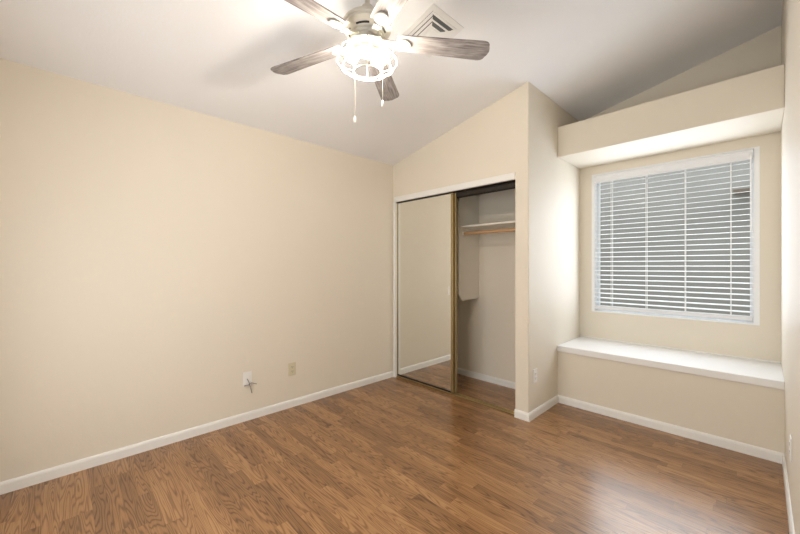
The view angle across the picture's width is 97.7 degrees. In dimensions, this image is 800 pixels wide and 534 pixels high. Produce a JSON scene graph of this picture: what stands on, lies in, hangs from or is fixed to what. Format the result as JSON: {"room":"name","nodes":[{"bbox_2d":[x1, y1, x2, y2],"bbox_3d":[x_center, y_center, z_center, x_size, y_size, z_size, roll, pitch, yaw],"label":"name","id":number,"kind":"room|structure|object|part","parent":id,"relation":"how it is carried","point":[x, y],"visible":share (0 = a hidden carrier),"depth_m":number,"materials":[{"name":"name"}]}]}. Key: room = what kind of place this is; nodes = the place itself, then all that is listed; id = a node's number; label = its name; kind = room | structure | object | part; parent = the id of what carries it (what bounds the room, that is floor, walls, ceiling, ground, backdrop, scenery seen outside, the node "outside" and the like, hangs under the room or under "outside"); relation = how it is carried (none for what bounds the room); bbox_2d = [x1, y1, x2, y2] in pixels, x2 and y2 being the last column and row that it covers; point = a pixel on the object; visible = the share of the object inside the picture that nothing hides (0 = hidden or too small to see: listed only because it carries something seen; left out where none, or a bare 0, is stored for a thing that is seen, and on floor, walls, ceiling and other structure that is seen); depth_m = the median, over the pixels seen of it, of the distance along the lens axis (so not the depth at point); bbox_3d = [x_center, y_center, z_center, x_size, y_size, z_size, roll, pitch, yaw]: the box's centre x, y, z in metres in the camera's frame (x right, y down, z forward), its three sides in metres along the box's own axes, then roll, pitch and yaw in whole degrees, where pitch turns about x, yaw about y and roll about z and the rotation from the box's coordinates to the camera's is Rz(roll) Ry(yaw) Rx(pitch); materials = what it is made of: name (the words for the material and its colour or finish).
{"room":"empty bedroom","nodes":[
{"label":"empty bedroom","id":0,"kind":"room"},
{"bbox_2d":[0,58,392,481],"bbox_3d":[-1.117,0.051,3.165,4.045,2.474,0.120,0,0,-44],"label":"wall","id":1,"kind":"structure","parent":0,"point":[155,255],"depth_m":2.51,"materials":[{"name":"paint"}]},
{"bbox_2d":[0,371,392,494],"bbox_3d":[-1.256,1.254,2.939,3.290,0.068,0.012,0,0,-44],"label":"baseboard","id":2,"kind":"structure","parent":1,"relation":"attached to","point":[17,483],"depth_m":2.51,"materials":[{"name":"white wood"}]},
{"bbox_2d":[243,371,256,392],"bbox_3d":[-1.254,0.974,2.924,0.103,0.185,0.037,0,0,-44],"label":"outlet","id":3,"kind":"object","parent":1,"relation":"attached to","point":[247,376],"visible":1,"depth_m":2.92,"materials":[{"name":"white plastic"}]},
{"bbox_3d":[-1.276,0.941,2.924,0.072,0.117,0.006,0,0,-44],"label":"plate","id":4,"kind":"part","parent":3,"relation":"part of","materials":[{"name":"white plastic"}]},
{"bbox_2d":[288,362,295,375],"bbox_3d":[-0.987,0.942,3.202,0.072,0.117,0.008,0,0,-44],"label":"wall outlet","id":5,"kind":"object","parent":1,"relation":"attached to","point":[291,366],"visible":1,"depth_m":3.20,"materials":[{"name":"beige plastic"}]},
{"bbox_2d":[0,0,782,164],"bbox_3d":[0.270,-1.578,2.247,4.760,0.856,3.370,0,0,-44],"label":"ceiling","id":6,"kind":"structure","parent":0,"point":[216,58],"depth_m":2.43,"materials":[{"name":"paint"}]},
{"bbox_2d":[271,0,489,122],"bbox_3d":[-0.208,-1.140,1.782,1.221,0.790,1.270,0,0,-44],"label":"ceiling fan","id":7,"kind":"object","parent":6,"relation":"hanging from","point":[368,28],"visible":1,"depth_m":1.82,"materials":[{"name":"white metal"}]},
{"bbox_3d":[-0.534,-1.177,2.010,0.510,0.007,0.130,0,11,27],"label":"blade","id":8,"kind":"part","parent":7,"relation":"part of","materials":[{"name":"brown wood"}]},
{"bbox_3d":[-0.463,-1.177,1.533,0.510,0.007,0.130,0,11,-45],"label":"blade","id":9,"kind":"part","parent":7,"relation":"part of","materials":[{"name":"brown wood"}]},
{"bbox_3d":[-0.249,-1.172,1.744,0.080,0.024,0.047,0,11,-45],"label":"iron arm","id":10,"kind":"part","parent":7,"relation":"part of","materials":[{"name":"white metal"}]},
{"bbox_3d":[-0.247,-1.087,1.808,0.066,0.063,0.067,0,0,-44],"label":"bulb","id":11,"kind":"part","parent":7,"relation":"part of","materials":[{"name":"white glass"}]},
{"bbox_3d":[-0.229,-1.111,1.814,0.071,0.073,0.066,0,0,-44],"label":"bulb","id":12,"kind":"part","parent":7,"relation":"part of","materials":[{"name":"white glass"}]},
{"bbox_3d":[-0.170,-1.143,1.821,0.200,0.010,0.200,0,0,-44],"label":"cage plate","id":13,"kind":"part","parent":7,"relation":"part of","materials":[{"name":"white metal"}]},
{"bbox_3d":[-0.122,-1.172,1.722,0.047,0.024,0.080,12,-5,-26],"label":"iron arm","id":14,"kind":"part","parent":7,"relation":"part of","materials":[{"name":"white metal"}]},
{"bbox_3d":[-0.111,-1.112,1.815,0.073,0.073,0.061,0,0,-22],"label":"bulb","id":15,"kind":"part","parent":7,"relation":"part of","materials":[{"name":"white glass"}]},
{"bbox_3d":[-0.090,-1.001,1.821,0.002,0.283,0.002,0,0,-44],"label":"pull chain","id":16,"kind":"part","parent":7,"relation":"part of","materials":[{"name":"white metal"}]},
{"bbox_3d":[-0.090,-1.091,1.821,0.067,0.065,0.067,0,0,-44],"label":"bulb","id":17,"kind":"part","parent":7,"relation":"part of","materials":[{"name":"white glass"}]},
{"bbox_3d":[-0.103,-1.177,2.225,0.130,0.007,0.510,-11,-2,9],"label":"blade","id":18,"kind":"part","parent":7,"relation":"part of","materials":[{"name":"brown wood"}]},
{"bbox_3d":[-0.061,-1.172,1.836,0.080,0.024,0.047,0,-11,-9],"label":"iron arm","id":19,"kind":"part","parent":7,"relation":"part of","materials":[{"name":"white metal"}]},
{"bbox_3d":[0.013,-1.177,1.454,0.130,0.007,0.510,12,-5,-26],"label":"blade","id":20,"kind":"part","parent":7,"relation":"part of","materials":[{"name":"wood"}]},
{"bbox_3d":[0.235,-1.177,1.881,0.510,0.007,0.130,0,-11,-9],"label":"blade","id":21,"kind":"part","parent":7,"relation":"part of","materials":[{"name":"brown wood"}]},
{"bbox_2d":[402,3,463,57],"bbox_3d":[0.201,-1.503,2.255,0.304,0.070,0.298,0,0,-44],"label":"ceiling vent","id":22,"kind":"object","parent":6,"relation":"in","point":[434,22],"visible":0.61,"depth_m":2.20,"materials":[{"name":"white metal"}]},
{"bbox_3d":[0.202,-1.500,2.254,0.064,0.019,0.063,0,0,-44],"label":"plate","id":23,"kind":"part","parent":22,"relation":"part of","materials":[{"name":"white metal"}]},
{"bbox_2d":[0,374,788,533],"bbox_3d":[0.270,1.337,2.247,4.760,0.100,3.370,0,0,-44],"label":"floor","id":24,"kind":"structure","parent":0,"point":[393,455],"depth_m":2.11,"materials":[{"name":"laminate"}]},
{"bbox_2d":[397,376,513,414],"bbox_3d":[0.502,1.282,3.564,0.058,0.011,1.501,0,0,-44],"label":"floor track","id":25,"kind":"object","parent":24,"relation":"on","point":[454,394],"visible":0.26,"depth_m":3.35,"materials":[{"name":"brown metal"}]},
{"bbox_2d":[397,193,453,392],"bbox_3d":[0.255,0.266,3.795,0.022,2.011,0.806,0,0,-44],"label":"door","id":26,"kind":"structure","parent":25,"relation":"on","point":[425,226],"depth_m":3.75,"materials":[{"name":"white mirror"}]},
{"bbox_3d":[0.247,1.264,3.803,0.022,0.016,0.778,0,0,-44],"label":"rail","id":27,"kind":"part","parent":26,"relation":"part of","materials":[{"name":"brown metal"}]},
{"bbox_2d":[454,193,456,392],"bbox_3d":[0.291,0.266,3.798,0.022,2.011,0.797,0,0,-44],"label":"door","id":28,"kind":"structure","parent":25,"relation":"on","point":[455,197],"depth_m":3.51,"materials":[{"name":"gold mirror"}]},
{"bbox_3d":[0.519,1.280,3.581,0.005,0.008,1.501,0,0,-44],"label":"rail","id":29,"kind":"part","parent":25,"relation":"part of","materials":[{"name":"gold metal"}]},
{"bbox_2d":[515,82,579,412],"bbox_3d":[1.503,-0.129,3.409,1.328,2.834,0.116,0,0,-44],"label":"wall pier","id":30,"kind":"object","parent":24,"relation":"on","point":[547,187],"visible":0.84,"depth_m":3.09,"materials":[{"name":"paint"}]},
{"bbox_2d":[462,228,514,235],"bbox_3d":[0.956,-0.350,3.500,0.045,0.045,0.777,0,0,-44],"label":"closet rod","id":31,"kind":"object","parent":30,"relation":"attached to","point":[508,229],"visible":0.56,"depth_m":3.54,"materials":[{"name":"brown wood"}]},
{"bbox_2d":[533,368,536,383],"bbox_3d":[1.154,0.935,2.983,0.072,0.117,0.008,0,0,-44],"label":"wall outlet","id":32,"kind":"object","parent":30,"relation":"attached to","point":[534,370],"visible":1,"depth_m":2.98,"materials":[{"name":"white plastic"}]},
{"bbox_2d":[514,395,557,421],"bbox_3d":[1.239,1.254,3.147,0.607,0.068,0.132,0,0,-44],"label":"baseboard","id":33,"kind":"object","parent":30,"relation":"attached to","point":[525,416],"visible":1,"depth_m":2.98,"materials":[{"name":"white wood"}]},
{"bbox_2d":[393,90,514,375],"bbox_3d":[0.495,-0.117,3.578,0.115,2.808,1.531,0,0,-44],"label":"wall","id":34,"kind":"structure","parent":0,"point":[482,146],"depth_m":3.36,"materials":[{"name":"paint"}]},
{"bbox_2d":[393,172,514,376],"bbox_3d":[0.460,0.243,3.536,0.034,2.088,1.519,0,0,-44],"label":"trim","id":35,"kind":"structure","parent":34,"relation":"attached to","point":[511,176],"depth_m":3.97,"materials":[{"name":"white wood"}]},
{"bbox_2d":[397,180,514,202],"bbox_3d":[0.513,-0.718,3.568,0.096,0.054,1.491,0,0,-44],"label":"track","id":36,"kind":"object","parent":34,"relation":"attached to","point":[507,185],"visible":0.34,"depth_m":3.30,"materials":[{"name":"brown metal"}]},
{"bbox_2d":[457,189,514,381],"bbox_3d":[0.904,-0.117,4.058,0.100,2.808,1.651,0,0,-44],"label":"wall","id":37,"kind":"structure","parent":0,"point":[485,323],"depth_m":3.87,"materials":[{"name":"paint"}]},
{"bbox_2d":[458,196,478,300],"bbox_3d":[0.758,-0.210,3.862,0.381,1.165,0.018,0,0,-44],"label":"wall","id":38,"kind":"structure","parent":37,"relation":"attached to","point":[468,207],"depth_m":3.84,"materials":[{"name":"beige paint"}]},
{"bbox_2d":[457,368,514,388],"bbox_3d":[0.905,1.254,3.976,0.012,0.068,1.531,0,0,-44],"label":"baseboard","id":39,"kind":"structure","parent":37,"relation":"attached to","point":[498,381],"depth_m":3.90,"materials":[{"name":"white wood"}]},
{"bbox_2d":[459,220,514,229],"bbox_3d":[1.035,-0.418,3.577,0.381,0.018,0.777,0,0,-44],"label":"closet shelf","id":40,"kind":"object","parent":37,"relation":"attached to","point":[507,224],"visible":0.56,"depth_m":3.60,"materials":[{"name":"white wood"}]},
{"bbox_2d":[557,351,784,453],"bbox_3d":[2.212,1.045,3.004,0.593,0.485,1.452,0,0,-44],"label":"wall","id":41,"kind":"structure","parent":0,"point":[751,414],"depth_m":2.65,"materials":[{"name":"paint"}]},
{"bbox_2d":[557,337,784,389],"bbox_3d":[2.207,0.776,2.999,0.608,0.053,1.452,0,0,-44],"label":"window seat","id":42,"kind":"object","parent":41,"relation":"on","point":[767,374],"visible":0.99,"depth_m":2.81,"materials":[{"name":"white paint"}]},
{"bbox_2d":[558,395,783,463],"bbox_3d":[1.995,1.254,2.793,0.012,0.068,1.452,0,0,-44],"label":"baseboard","id":43,"kind":"structure","parent":41,"relation":"attached to","point":[748,449],"depth_m":2.65,"materials":[{"name":"white wood"}]},
{"bbox_2d":[580,335,780,363],"bbox_3d":[2.421,0.743,3.207,0.011,0.014,1.452,0,0,-44],"label":"trim","id":44,"kind":"structure","parent":41,"relation":"attached to","point":[580,335],"depth_m":3.08,"materials":[{"name":"white wood"}]},
{"bbox_2d":[558,64,784,168],"bbox_3d":[2.212,-1.176,3.004,0.593,0.286,1.452,0,0,-44],"label":"wall","id":45,"kind":"structure","parent":0,"point":[752,104],"depth_m":2.73,"materials":[{"name":"paint"}]},
{"bbox_2d":[580,26,780,361],"bbox_3d":[2.475,-0.288,3.259,0.140,3.151,1.452,0,0,-44],"label":"wall","id":46,"kind":"structure","parent":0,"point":[763,52],"depth_m":2.95,"materials":[{"name":"paint"}]},
{"bbox_2d":[594,149,752,320],"bbox_3d":[2.426,-0.248,3.215,0.088,1.380,1.154,0,0,-44],"label":"window blind","id":47,"kind":"object","parent":46,"relation":"attached to","point":[743,155],"visible":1,"depth_m":3.12,"materials":[{"name":"white plastic"}]},
{"bbox_3d":[2.438,0.422,3.226,0.052,0.038,1.152,0,0,-44],"label":"rail","id":48,"kind":"part","parent":47,"relation":"part of","materials":[{"name":"white plastic"}]},
{"bbox_2d":[781,0,799,533],"bbox_3d":[1.390,-0.304,1.091,4.760,3.184,0.152,0,0,-44],"label":"wall","id":49,"kind":"structure","parent":0,"point":[790,22],"depth_m":1.77,"materials":[{"name":"paint"}]},
{"bbox_2d":[782,454,794,533],"bbox_3d":[1.105,1.254,0.929,3.885,0.068,0.012,0,0,-44],"label":"baseboard","id":50,"kind":"structure","parent":49,"relation":"attached to","point":[786,484],"depth_m":1.86,"materials":[{"name":"white wood"}]},
{"bbox_2d":[789,434,791,461],"bbox_3d":[1.966,0.915,1.761,0.072,0.117,0.008,0,0,-44],"label":"wall outlet","id":51,"kind":"object","parent":49,"relation":"attached to","point":[790,440],"visible":1,"depth_m":1.74,"materials":[{"name":"white plastic"}]},
{"bbox_3d":[1.967,0.915,1.760,0.072,0.117,0.006,0,0,-44],"label":"plate","id":52,"kind":"part","parent":51,"relation":"part of","materials":[{"name":"white plastic"}]},
{"label":"outside","id":53,"kind":"structure","parent":0,"visible":0},
{"bbox_3d":[5.377,1.538,5.893,7.650,0.200,11.000,0,0,-44],"label":"ground","id":54,"kind":"structure","parent":53,"visible":0},
{"bbox_2d":[592,146,759,325],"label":"window","id":55,"kind":"structure","parent":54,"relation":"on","point":[605,247],"depth_m":5.83,"materials":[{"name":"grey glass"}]},
{"bbox_2d":[733,188,749,193],"bbox_3d":[5.140,-1.123,5.204,0.150,0.050,0.260,0,0,-44],"label":"trim","id":56,"kind":"structure","parent":55,"relation":"attached to","point":[744,190],"depth_m":5.20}
]}

